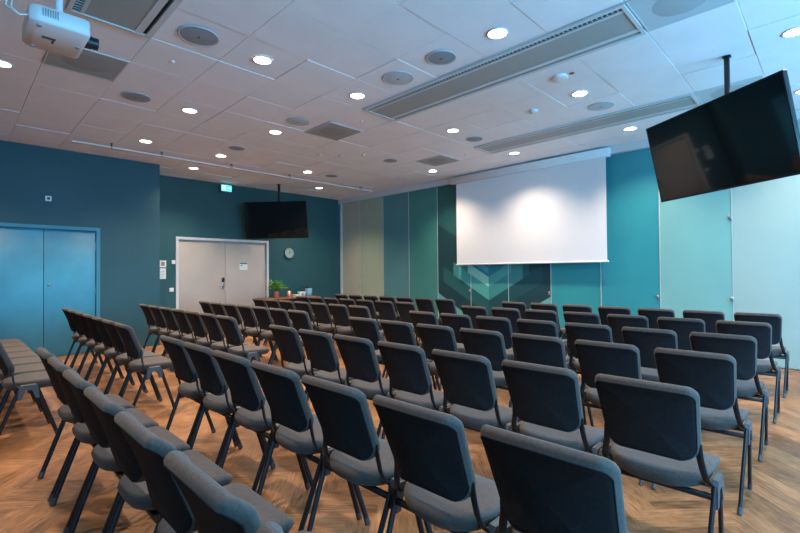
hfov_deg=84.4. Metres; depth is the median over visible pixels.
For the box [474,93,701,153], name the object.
ceiling vent
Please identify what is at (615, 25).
ceiling vent
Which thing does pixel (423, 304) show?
chair
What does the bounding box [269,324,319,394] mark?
chair
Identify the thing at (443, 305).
chair
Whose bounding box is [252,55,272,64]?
recessed light
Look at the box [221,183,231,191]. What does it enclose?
exit sign
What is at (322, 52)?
ceiling
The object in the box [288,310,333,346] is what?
chair
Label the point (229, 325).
chair
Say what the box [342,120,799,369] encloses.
wall
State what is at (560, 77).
smoke detector
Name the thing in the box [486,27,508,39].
recessed light
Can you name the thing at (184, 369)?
chair
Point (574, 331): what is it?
chair
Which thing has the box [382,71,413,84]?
ceiling speaker
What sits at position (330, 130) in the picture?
ceiling vent
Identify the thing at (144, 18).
ceiling vent
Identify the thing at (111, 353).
chair
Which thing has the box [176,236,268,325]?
door
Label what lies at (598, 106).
ceiling speaker
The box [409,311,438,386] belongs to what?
chair
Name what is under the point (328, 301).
chair
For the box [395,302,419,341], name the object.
chair
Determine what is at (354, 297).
chair
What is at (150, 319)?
chair
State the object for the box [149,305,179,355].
chair
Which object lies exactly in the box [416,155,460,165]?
ceiling vent
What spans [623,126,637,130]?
recessed light
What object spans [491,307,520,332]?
chair
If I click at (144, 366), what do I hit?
chair
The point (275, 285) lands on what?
potted plant
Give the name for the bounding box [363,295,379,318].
chair
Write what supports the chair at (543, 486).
on the floor
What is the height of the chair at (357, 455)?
0.855 m
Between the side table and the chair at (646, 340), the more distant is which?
the side table
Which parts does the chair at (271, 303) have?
backrest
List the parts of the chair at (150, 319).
leg, backrest, seat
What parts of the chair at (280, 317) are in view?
leg, backrest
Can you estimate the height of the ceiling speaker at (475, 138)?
0.015 m
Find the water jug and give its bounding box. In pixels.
[305,287,311,295]
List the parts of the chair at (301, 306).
backrest, seat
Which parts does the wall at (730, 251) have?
wall panel, wall panel, wall panel, wall panel, wall panel, wall panel, wall panel, wall panel, wall panel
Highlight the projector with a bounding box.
[4,0,98,57]
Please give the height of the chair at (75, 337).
0.855 m
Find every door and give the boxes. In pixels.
[0,222,99,355]
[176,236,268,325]
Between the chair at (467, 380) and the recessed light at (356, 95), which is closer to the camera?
the chair at (467, 380)
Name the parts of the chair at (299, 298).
backrest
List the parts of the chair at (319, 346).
backrest, seat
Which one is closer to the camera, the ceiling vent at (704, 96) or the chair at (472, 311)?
the ceiling vent at (704, 96)
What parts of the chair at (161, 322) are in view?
leg, backrest, seat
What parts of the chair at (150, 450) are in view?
backrest, seat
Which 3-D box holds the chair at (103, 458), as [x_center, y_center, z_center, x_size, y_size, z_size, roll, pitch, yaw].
[-1.348,0.926,2.184,0.473,0.855,0.475,-1,-1,44]
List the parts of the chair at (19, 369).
seat, leg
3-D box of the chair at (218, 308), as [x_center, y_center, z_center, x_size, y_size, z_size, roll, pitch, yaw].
[-2.842,1.009,7.308,0.473,0.855,0.475,-1,-1,44]
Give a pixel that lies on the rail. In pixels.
(162, 155)
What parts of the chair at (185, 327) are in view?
backrest, seat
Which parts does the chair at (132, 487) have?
backrest, leg, seat frame, leg, seat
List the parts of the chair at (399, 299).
backrest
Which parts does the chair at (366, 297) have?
backrest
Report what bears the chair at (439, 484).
on the floor
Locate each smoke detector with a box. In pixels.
[529,109,537,113]
[551,72,573,81]
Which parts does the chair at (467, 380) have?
backrest, seat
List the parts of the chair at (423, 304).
backrest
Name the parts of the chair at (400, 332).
backrest, leg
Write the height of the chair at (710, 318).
0.855 m
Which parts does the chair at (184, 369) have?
leg, backrest, leg, seat frame, seat, leg, leg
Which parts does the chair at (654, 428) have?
backrest, seat frame, seat, leg, leg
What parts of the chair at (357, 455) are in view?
leg, backrest, seat frame, leg, seat, leg, leg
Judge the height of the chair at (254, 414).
0.855 m
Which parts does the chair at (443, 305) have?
backrest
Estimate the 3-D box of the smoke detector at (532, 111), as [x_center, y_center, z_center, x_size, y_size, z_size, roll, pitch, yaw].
[1.700,-1.970,5.615,0.110,0.040,0.110,-1,-1,44]
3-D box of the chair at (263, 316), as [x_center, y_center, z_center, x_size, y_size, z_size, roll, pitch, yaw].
[-1.819,0.987,6.304,0.473,0.855,0.475,-1,-1,45]
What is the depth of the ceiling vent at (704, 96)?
5.03 m
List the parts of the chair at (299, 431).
leg, backrest, seat frame, seat, leg, leg, leg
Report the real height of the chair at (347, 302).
0.855 m
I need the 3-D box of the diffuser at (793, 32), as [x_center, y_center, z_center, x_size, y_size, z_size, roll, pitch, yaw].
[3.413,-2.026,3.807,0.153,0.001,0.153,-1,-1,44]
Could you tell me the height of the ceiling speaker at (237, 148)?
0.015 m
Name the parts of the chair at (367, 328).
backrest, seat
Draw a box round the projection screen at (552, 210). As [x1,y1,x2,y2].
[450,147,610,264]
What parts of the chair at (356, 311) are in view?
backrest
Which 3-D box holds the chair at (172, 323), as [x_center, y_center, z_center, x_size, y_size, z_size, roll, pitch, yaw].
[-3.139,0.998,6.325,0.473,0.855,0.475,-1,-1,44]
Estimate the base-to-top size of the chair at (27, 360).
0.855 m
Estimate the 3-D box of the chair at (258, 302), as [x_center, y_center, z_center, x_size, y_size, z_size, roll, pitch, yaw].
[-2.492,1.020,8.345,0.473,0.855,0.475,-1,-1,45]
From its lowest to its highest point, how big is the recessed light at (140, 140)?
0.013 m
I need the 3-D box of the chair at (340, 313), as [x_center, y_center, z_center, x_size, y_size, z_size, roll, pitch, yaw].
[-0.788,0.983,6.672,0.473,0.855,0.475,-1,-1,45]
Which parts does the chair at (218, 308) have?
backrest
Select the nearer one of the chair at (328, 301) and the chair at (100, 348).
the chair at (100, 348)
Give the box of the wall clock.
[284,247,293,258]
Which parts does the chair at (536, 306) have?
backrest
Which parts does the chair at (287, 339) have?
backrest, seat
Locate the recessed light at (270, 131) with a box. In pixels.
[269,130,281,133]
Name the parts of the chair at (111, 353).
leg, backrest, leg, seat, leg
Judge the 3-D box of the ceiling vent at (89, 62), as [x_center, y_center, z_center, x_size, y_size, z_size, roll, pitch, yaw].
[-3.025,-1.964,4.250,0.610,0.010,0.590,-1,-1,44]
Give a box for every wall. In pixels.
[0,140,159,346]
[160,175,339,321]
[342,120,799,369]
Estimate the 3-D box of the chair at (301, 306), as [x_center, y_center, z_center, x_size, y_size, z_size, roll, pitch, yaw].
[-1.469,0.998,7.341,0.473,0.855,0.475,-1,-1,45]
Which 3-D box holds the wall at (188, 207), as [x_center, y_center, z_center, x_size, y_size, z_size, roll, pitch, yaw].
[-3.399,-0.195,10.753,0.150,3.363,5.120,-1,-1,44]
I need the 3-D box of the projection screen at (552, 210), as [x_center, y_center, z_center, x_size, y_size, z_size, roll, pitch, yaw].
[2.279,-0.987,8.358,3.260,1.880,0.103,-1,-1,44]
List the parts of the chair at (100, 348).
leg, backrest, leg, seat, leg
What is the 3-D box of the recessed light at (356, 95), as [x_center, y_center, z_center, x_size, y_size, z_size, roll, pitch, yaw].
[-0.495,-1.976,5.108,0.190,0.013,0.190,-1,-1,44]
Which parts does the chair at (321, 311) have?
backrest, seat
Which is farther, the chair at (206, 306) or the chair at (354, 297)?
the chair at (354, 297)
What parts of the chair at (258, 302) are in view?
backrest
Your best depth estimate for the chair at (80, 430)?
2.38 m
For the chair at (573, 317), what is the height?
0.855 m
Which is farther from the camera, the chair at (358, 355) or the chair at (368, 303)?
the chair at (368, 303)
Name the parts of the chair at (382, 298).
backrest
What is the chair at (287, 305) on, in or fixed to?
on the floor
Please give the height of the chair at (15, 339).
0.855 m
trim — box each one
[338,109,799,204]
[340,204,342,293]
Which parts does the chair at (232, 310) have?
backrest, seat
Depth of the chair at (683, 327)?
4.24 m
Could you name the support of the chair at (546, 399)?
on the floor
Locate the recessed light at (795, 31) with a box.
[781,26,799,37]
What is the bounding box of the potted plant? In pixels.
[266,280,287,297]
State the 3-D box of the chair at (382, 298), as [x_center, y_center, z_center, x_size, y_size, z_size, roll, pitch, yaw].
[-0.122,1.006,8.716,0.473,0.855,0.475,-1,-1,44]
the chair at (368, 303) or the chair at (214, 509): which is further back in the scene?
the chair at (368, 303)
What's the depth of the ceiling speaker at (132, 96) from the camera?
5.07 m
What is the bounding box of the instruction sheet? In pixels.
[160,268,165,278]
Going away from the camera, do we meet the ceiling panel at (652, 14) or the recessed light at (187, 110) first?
the ceiling panel at (652, 14)
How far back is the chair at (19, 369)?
3.99 m
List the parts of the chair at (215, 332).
backrest, seat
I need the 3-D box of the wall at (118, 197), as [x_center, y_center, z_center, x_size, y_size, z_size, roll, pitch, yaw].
[-6.658,-0.222,6.771,1.080,3.363,5.130,-1,-1,44]
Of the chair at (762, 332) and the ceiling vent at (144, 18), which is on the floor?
the chair at (762, 332)
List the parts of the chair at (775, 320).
backrest, seat frame, seat, leg, leg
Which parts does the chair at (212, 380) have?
leg, backrest, leg, seat frame, seat, leg, leg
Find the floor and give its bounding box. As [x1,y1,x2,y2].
[0,323,799,532]
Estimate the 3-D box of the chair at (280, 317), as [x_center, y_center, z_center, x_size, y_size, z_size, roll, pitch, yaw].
[-1.479,0.979,5.970,0.473,0.855,0.475,-1,-1,44]
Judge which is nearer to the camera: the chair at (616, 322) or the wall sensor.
the chair at (616, 322)
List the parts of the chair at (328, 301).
backrest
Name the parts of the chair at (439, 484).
leg, backrest, leg, seat frame, seat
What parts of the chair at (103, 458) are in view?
leg, backrest, leg, seat frame, seat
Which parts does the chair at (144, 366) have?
leg, backrest, leg, seat, leg, leg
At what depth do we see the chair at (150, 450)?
1.33 m
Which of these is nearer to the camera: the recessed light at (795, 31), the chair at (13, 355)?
the recessed light at (795, 31)
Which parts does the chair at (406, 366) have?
backrest, seat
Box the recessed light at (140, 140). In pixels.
[138,139,152,142]
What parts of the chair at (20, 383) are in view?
leg, backrest, leg, seat, leg, leg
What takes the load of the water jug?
on the side table
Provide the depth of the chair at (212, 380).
2.87 m
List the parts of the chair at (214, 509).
backrest, seat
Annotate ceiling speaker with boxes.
[120,91,150,102]
[177,25,218,46]
[228,146,244,150]
[286,118,309,125]
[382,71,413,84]
[383,159,397,162]
[426,50,455,64]
[466,136,482,141]
[588,101,613,110]
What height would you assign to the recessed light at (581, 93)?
0.013 m
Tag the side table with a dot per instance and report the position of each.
(291, 298)
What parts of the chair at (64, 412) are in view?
leg, backrest, leg, seat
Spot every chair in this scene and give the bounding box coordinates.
[0,338,22,342]
[0,341,57,434]
[0,357,41,410]
[0,363,46,420]
[2,342,27,347]
[4,346,32,352]
[7,351,39,399]
[36,347,134,500]
[47,357,158,532]
[62,308,101,366]
[62,369,189,532]
[68,309,110,372]
[75,311,120,379]
[83,314,131,384]
[83,386,232,532]
[92,316,145,394]
[102,319,160,399]
[114,322,174,406]
[114,411,293,532]
[139,304,167,353]
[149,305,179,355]
[159,307,193,369]
[159,335,236,446]
[163,450,311,532]
[171,308,208,370]
[183,342,265,465]
[184,310,225,377]
[199,301,214,314]
[199,312,248,352]
[210,302,243,325]
[212,350,309,491]
[216,315,269,361]
[223,303,259,356]
[236,304,275,361]
[250,360,361,530]
[252,298,272,344]
[252,306,277,363]
[256,521,283,532]
[265,299,291,347]
[269,308,309,364]
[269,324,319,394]
[279,300,295,327]
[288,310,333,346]
[294,301,325,330]
[296,296,314,318]
[298,329,355,400]
[301,375,424,532]
[309,297,334,324]
[310,302,344,338]
[324,298,338,323]
[329,304,354,342]
[334,334,399,436]
[335,294,347,303]
[339,298,355,316]
[349,295,362,305]
[349,305,384,340]
[349,316,385,377]
[356,299,379,327]
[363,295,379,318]
[373,395,499,532]
[375,300,396,329]
[377,341,452,438]
[379,296,399,330]
[380,320,436,389]
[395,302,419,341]
[396,297,415,334]
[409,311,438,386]
[415,298,441,338]
[417,323,457,390]
[432,349,520,431]
[435,299,456,325]
[440,313,472,387]
[460,328,511,407]
[461,305,487,328]
[476,316,517,402]
[480,424,630,532]
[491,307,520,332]
[501,359,603,455]
[502,301,526,318]
[511,333,586,424]
[517,319,574,365]
[525,309,569,355]
[531,303,564,338]
[562,304,591,338]
[563,311,599,378]
[565,322,612,373]
[575,339,642,484]
[595,374,723,532]
[598,306,630,325]
[607,314,648,343]
[621,327,677,381]
[637,308,674,328]
[651,347,752,514]
[657,317,704,350]
[683,310,724,332]
[689,332,768,460]
[716,320,780,422]
[734,312,788,397]
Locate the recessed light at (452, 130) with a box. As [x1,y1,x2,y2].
[446,128,459,132]
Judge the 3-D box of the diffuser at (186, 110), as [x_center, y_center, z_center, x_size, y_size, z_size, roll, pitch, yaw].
[-2.634,-1.952,5.526,0.153,0.001,0.153,-1,-1,44]
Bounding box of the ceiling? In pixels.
[0,0,799,199]
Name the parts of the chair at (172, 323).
backrest, seat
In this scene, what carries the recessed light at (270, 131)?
in the ceiling
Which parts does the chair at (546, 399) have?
backrest, seat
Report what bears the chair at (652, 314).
on the floor
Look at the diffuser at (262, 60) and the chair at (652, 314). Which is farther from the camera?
the chair at (652, 314)
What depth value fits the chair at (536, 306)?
6.29 m
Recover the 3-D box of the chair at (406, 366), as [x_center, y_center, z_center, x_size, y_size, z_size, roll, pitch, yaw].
[0.134,0.925,3.006,0.473,0.855,0.475,-1,-1,44]
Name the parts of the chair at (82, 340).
leg, backrest, seat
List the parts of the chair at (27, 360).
seat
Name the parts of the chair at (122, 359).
leg, backrest, leg, seat, leg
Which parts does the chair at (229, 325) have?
backrest, seat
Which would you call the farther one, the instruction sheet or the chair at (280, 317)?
the instruction sheet
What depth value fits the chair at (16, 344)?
5.38 m
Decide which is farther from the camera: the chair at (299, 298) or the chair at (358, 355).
the chair at (299, 298)
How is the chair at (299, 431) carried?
on the floor
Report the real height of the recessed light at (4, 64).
0.013 m
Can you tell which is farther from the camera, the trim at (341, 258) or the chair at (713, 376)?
the trim at (341, 258)
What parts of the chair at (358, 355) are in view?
backrest, seat, leg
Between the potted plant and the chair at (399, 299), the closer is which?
the chair at (399, 299)
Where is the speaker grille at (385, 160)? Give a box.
[384,159,396,161]
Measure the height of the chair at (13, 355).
0.855 m
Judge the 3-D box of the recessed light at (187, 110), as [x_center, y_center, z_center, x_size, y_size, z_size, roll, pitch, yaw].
[-2.634,-1.952,5.526,0.190,0.013,0.190,-1,-1,44]
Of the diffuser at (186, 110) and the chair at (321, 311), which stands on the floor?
the chair at (321, 311)
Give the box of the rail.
[72,140,371,191]
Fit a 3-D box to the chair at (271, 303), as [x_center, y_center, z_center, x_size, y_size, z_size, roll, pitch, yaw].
[-2.152,1.013,8.011,0.473,0.855,0.475,-1,-1,44]
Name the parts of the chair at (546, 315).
backrest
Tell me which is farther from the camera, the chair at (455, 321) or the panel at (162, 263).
the panel at (162, 263)
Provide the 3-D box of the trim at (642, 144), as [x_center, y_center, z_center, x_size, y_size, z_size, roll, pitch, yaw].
[2.785,-1.903,8.004,12.578,0.124,0.089,-1,-1,44]
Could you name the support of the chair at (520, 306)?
on the floor
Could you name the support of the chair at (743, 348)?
on the floor
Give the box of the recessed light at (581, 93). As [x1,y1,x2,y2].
[571,90,588,96]
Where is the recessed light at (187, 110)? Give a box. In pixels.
[181,108,197,113]
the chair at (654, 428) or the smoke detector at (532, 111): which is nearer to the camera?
the chair at (654, 428)
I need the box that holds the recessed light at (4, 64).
[0,60,13,67]
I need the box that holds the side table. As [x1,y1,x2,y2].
[259,295,320,301]
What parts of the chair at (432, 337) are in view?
seat, backrest, leg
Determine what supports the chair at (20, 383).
on the floor
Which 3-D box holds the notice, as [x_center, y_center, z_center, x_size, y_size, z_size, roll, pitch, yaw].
[-3.683,-0.006,10.385,0.004,0.180,0.200,-1,-1,44]
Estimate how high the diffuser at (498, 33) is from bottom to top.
0.001 m
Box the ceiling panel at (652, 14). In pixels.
[625,0,734,31]
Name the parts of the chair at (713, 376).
backrest, seat frame, seat, leg, leg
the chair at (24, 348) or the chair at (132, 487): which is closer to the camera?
the chair at (132, 487)
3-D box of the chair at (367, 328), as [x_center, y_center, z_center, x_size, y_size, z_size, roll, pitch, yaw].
[-0.250,0.951,4.672,0.473,0.855,0.475,-1,-1,44]
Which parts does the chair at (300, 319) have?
backrest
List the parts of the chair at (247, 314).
backrest, seat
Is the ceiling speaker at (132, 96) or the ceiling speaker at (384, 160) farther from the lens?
the ceiling speaker at (384, 160)
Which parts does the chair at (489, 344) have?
backrest, seat, seat frame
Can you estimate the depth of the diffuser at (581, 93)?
5.09 m
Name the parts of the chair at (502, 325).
backrest, seat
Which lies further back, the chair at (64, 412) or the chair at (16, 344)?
the chair at (16, 344)
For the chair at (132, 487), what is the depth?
1.70 m
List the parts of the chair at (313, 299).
backrest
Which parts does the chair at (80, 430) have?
leg, backrest, leg, seat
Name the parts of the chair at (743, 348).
backrest, seat frame, seat, leg, leg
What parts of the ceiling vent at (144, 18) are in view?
perforated panel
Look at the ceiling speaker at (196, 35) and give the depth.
3.78 m
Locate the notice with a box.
[239,262,247,269]
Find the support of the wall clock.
attached to the wall at (188, 207)
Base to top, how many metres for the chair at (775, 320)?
0.855 m
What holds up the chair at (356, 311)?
on the floor
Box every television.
[243,184,308,238]
[646,54,799,201]
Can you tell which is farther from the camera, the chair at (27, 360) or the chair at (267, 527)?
the chair at (27, 360)
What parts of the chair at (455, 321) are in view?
backrest, seat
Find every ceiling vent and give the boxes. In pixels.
[42,48,129,81]
[66,0,182,38]
[304,122,362,140]
[362,3,646,120]
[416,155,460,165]
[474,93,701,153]
[693,75,762,103]
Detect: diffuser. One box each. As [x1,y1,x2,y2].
[0,61,10,66]
[183,109,195,112]
[254,57,270,63]
[351,93,363,97]
[488,29,506,37]
[573,91,586,95]
[784,28,799,35]
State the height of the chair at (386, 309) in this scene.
0.855 m
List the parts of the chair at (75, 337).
leg, backrest, seat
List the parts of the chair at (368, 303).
backrest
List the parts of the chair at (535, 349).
backrest, leg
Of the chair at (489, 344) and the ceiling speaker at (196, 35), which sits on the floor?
the chair at (489, 344)
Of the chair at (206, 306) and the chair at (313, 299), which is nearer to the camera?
the chair at (206, 306)
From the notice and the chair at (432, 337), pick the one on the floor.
the chair at (432, 337)
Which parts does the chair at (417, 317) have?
backrest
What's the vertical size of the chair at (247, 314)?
0.855 m
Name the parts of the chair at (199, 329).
backrest, seat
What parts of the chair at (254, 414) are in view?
leg, backrest, seat frame, seat, leg, leg, leg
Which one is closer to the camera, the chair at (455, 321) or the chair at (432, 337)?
the chair at (432, 337)
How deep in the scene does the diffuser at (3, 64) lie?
4.28 m
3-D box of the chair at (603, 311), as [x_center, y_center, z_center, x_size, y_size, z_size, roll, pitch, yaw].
[2.884,0.940,5.807,0.473,0.855,0.475,-1,-1,44]
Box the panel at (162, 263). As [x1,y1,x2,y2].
[160,260,165,266]
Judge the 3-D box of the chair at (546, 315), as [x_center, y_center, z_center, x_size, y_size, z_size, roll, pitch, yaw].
[1.813,0.944,5.401,0.473,0.855,0.475,-1,-1,45]
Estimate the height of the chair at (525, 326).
0.855 m
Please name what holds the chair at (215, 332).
on the floor
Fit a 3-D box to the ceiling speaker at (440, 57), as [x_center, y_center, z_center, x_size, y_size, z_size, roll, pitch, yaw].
[0.394,-1.990,4.221,0.290,0.015,0.290,-1,-1,44]
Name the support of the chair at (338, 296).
on the floor
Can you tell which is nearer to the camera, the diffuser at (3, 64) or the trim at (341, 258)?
the diffuser at (3, 64)
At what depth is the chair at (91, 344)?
5.47 m
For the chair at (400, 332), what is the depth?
4.17 m
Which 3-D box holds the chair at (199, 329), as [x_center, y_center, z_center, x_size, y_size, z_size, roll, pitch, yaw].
[-2.457,0.983,5.655,0.473,0.855,0.475,-1,-1,45]
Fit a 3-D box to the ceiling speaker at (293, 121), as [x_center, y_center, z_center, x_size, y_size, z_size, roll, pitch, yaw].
[-1.379,-1.952,5.962,0.310,0.015,0.310,-1,-1,44]
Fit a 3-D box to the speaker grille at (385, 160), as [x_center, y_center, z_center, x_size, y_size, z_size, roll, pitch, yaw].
[-0.175,-1.931,8.073,0.232,0.008,0.232,-1,-1,44]
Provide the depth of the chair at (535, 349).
3.16 m
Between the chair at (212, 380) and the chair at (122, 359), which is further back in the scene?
the chair at (122, 359)
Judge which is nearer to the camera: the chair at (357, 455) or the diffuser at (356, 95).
the chair at (357, 455)
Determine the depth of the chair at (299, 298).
8.82 m
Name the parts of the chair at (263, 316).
backrest, seat, leg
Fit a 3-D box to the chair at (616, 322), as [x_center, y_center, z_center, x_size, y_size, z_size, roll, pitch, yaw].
[2.498,0.929,4.728,0.473,0.855,0.475,-1,-1,44]
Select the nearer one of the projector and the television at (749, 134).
the projector
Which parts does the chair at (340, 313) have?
backrest, seat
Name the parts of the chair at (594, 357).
leg, seat frame, seat, backrest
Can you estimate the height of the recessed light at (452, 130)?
0.013 m
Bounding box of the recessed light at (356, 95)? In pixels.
[349,92,364,98]
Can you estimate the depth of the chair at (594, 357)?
2.86 m
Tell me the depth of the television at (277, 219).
9.96 m
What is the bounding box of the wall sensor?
[45,196,51,200]
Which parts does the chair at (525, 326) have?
backrest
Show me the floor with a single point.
(772, 505)
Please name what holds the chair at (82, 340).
on the floor
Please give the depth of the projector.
2.82 m
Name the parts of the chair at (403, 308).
backrest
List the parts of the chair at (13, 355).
seat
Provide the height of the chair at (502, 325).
0.855 m
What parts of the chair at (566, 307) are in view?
backrest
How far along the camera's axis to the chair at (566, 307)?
5.99 m
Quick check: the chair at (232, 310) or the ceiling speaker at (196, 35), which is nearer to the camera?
the ceiling speaker at (196, 35)
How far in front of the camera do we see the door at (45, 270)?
7.05 m
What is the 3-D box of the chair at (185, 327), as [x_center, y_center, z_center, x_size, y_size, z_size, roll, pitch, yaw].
[-2.798,0.990,5.990,0.473,0.855,0.475,-1,-1,44]
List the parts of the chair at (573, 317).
backrest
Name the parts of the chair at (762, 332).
backrest, seat frame, seat, leg, leg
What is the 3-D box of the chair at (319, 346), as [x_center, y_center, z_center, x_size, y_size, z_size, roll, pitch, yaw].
[-0.552,0.940,3.679,0.473,0.855,0.475,-1,-1,44]
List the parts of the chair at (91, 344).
leg, backrest, leg, seat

